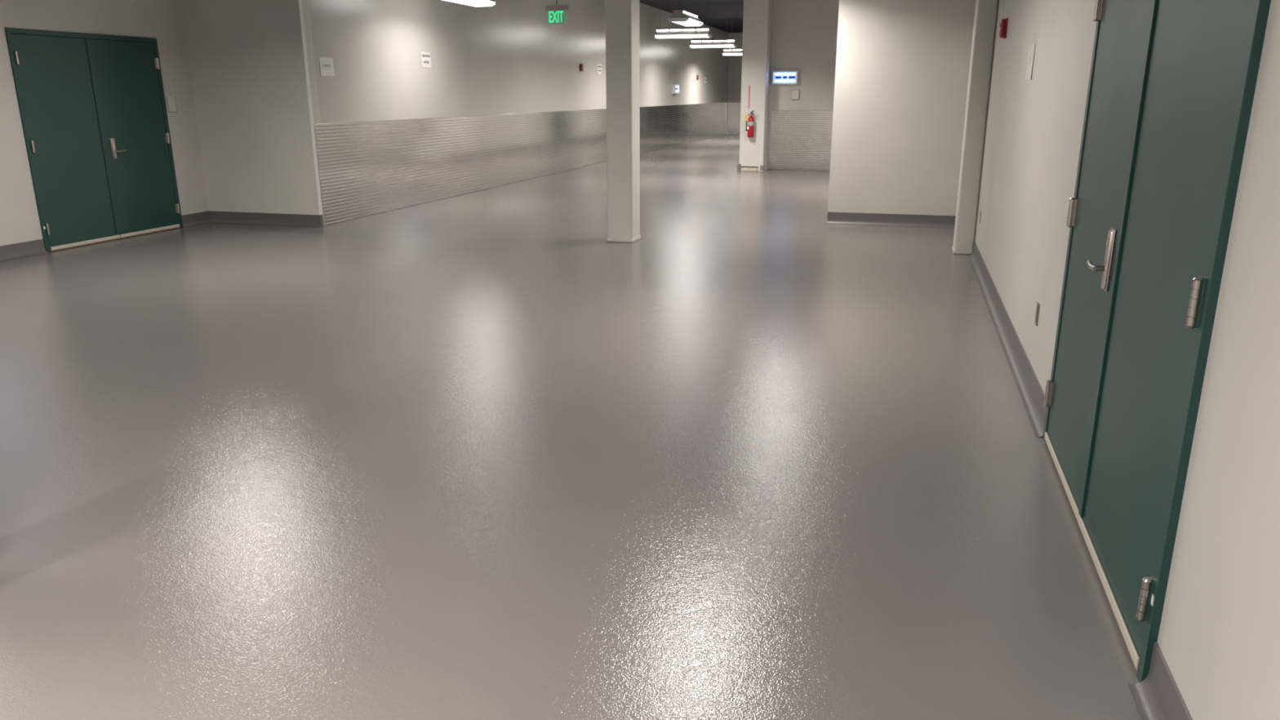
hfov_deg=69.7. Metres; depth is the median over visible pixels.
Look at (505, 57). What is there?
wall
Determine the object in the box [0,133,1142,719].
floor
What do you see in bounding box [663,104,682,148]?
plate
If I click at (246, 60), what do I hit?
wall
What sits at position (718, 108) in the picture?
plate
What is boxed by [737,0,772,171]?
column
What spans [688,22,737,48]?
pendant light
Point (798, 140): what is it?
wall panel
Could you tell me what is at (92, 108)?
door
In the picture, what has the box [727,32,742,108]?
wall
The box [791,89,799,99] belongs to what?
control box
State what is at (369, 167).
wall panel
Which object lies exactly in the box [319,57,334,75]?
paper notice
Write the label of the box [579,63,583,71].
fire alarm
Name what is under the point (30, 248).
baseboard
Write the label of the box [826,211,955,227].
baseboard
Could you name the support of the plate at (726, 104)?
attached to the wall at (505, 57)
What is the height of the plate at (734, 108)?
1.218 m
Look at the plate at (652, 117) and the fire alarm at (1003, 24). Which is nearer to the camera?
the fire alarm at (1003, 24)
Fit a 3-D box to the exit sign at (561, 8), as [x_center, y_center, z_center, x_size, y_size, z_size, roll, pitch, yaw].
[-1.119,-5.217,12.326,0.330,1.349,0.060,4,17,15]
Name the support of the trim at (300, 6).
attached to the wall at (246, 60)
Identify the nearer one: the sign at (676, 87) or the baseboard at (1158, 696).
the baseboard at (1158, 696)
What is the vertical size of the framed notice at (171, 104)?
0.186 m
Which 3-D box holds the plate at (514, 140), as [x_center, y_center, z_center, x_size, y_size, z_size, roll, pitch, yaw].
[-2.261,-3.885,16.829,0.006,1.218,2.436,4,17,15]
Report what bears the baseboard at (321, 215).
attached to the wall at (246, 60)
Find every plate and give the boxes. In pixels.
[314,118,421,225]
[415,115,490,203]
[487,111,542,187]
[540,110,582,176]
[582,108,607,166]
[640,106,641,153]
[641,105,664,153]
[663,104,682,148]
[682,103,698,144]
[698,102,712,140]
[712,102,725,137]
[724,102,728,134]
[727,102,740,133]
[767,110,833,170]
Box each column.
[604,0,640,242]
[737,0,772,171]
[951,0,998,254]
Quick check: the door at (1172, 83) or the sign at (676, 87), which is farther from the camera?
the sign at (676, 87)
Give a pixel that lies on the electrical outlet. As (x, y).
(1037, 303)
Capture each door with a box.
[4,27,182,252]
[1043,0,1271,682]
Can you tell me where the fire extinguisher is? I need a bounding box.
[745,110,754,137]
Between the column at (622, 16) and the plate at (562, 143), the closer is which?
the column at (622, 16)
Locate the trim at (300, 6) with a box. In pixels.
[298,0,322,214]
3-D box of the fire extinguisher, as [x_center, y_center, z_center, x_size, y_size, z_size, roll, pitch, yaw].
[2.270,-4.859,18.915,0.196,0.538,0.180,4,17,15]
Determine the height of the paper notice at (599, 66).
0.220 m
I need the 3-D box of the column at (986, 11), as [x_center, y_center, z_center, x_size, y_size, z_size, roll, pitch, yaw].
[3.307,-2.943,8.892,0.200,3.818,0.326,4,17,15]
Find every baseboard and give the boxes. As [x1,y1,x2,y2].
[0,239,48,262]
[181,210,210,227]
[208,210,320,226]
[319,214,323,226]
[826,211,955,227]
[968,240,1047,437]
[1128,641,1192,719]
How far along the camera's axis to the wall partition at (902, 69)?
10.91 m
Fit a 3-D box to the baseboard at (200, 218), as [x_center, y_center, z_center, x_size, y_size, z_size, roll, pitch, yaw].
[-5.524,-1.758,11.460,0.052,0.143,0.495,4,17,15]
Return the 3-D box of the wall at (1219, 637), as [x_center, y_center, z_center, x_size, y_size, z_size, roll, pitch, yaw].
[5.310,-4.742,15.079,0.200,3.820,41.300,4,17,15]
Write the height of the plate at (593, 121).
1.218 m
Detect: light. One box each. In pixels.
[444,0,496,7]
[653,0,711,38]
[666,0,703,26]
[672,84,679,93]
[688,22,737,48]
[722,47,742,55]
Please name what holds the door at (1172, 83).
in the wall at (1219, 637)
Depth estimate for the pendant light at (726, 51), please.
29.63 m
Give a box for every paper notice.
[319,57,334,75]
[421,51,431,67]
[597,63,601,74]
[1025,44,1035,79]
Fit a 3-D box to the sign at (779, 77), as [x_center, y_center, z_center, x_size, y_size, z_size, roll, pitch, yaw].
[3.002,-5.839,19.001,0.530,0.270,0.100,4,17,15]
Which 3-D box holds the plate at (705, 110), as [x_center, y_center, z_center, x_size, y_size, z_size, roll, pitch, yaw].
[2.338,-8.477,32.624,0.006,1.218,2.436,4,17,15]
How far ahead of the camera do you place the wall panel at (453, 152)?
14.44 m
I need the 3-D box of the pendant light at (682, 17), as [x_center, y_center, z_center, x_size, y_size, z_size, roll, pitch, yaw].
[0.812,-6.476,16.156,0.380,1.071,1.224,4,17,15]
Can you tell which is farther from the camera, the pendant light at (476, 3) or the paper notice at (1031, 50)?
the pendant light at (476, 3)
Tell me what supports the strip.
attached to the column at (757, 15)
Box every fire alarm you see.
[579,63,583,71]
[997,17,1008,39]
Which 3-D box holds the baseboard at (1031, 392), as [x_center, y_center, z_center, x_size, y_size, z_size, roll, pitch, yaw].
[2.616,-0.414,6.779,0.052,0.143,5.310,4,17,15]
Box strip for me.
[747,85,750,108]
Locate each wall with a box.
[0,0,208,245]
[181,0,328,226]
[308,0,728,224]
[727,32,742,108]
[766,0,839,170]
[974,0,1279,719]
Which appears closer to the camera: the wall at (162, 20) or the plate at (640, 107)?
the wall at (162, 20)
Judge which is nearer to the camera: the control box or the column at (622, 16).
the column at (622, 16)
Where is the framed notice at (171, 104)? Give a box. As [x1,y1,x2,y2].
[166,96,177,112]
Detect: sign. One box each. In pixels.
[545,0,569,22]
[771,71,798,84]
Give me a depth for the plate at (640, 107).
24.64 m
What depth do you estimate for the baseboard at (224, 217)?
11.47 m
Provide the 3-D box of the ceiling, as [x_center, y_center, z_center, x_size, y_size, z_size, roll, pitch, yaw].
[0.779,-6.970,15.752,9.603,0.100,41.700,4,17,15]
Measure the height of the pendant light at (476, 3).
1.071 m
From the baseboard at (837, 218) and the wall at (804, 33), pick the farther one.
the wall at (804, 33)
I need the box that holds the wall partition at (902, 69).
[827,0,976,215]
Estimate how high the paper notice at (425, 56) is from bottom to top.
0.216 m
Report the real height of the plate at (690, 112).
1.218 m
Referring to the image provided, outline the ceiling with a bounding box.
[639,0,743,32]
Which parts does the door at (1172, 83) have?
lever handle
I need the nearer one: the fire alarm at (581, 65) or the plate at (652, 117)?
the fire alarm at (581, 65)
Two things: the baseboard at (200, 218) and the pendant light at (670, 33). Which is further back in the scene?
the pendant light at (670, 33)
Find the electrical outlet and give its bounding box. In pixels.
[1034,302,1039,326]

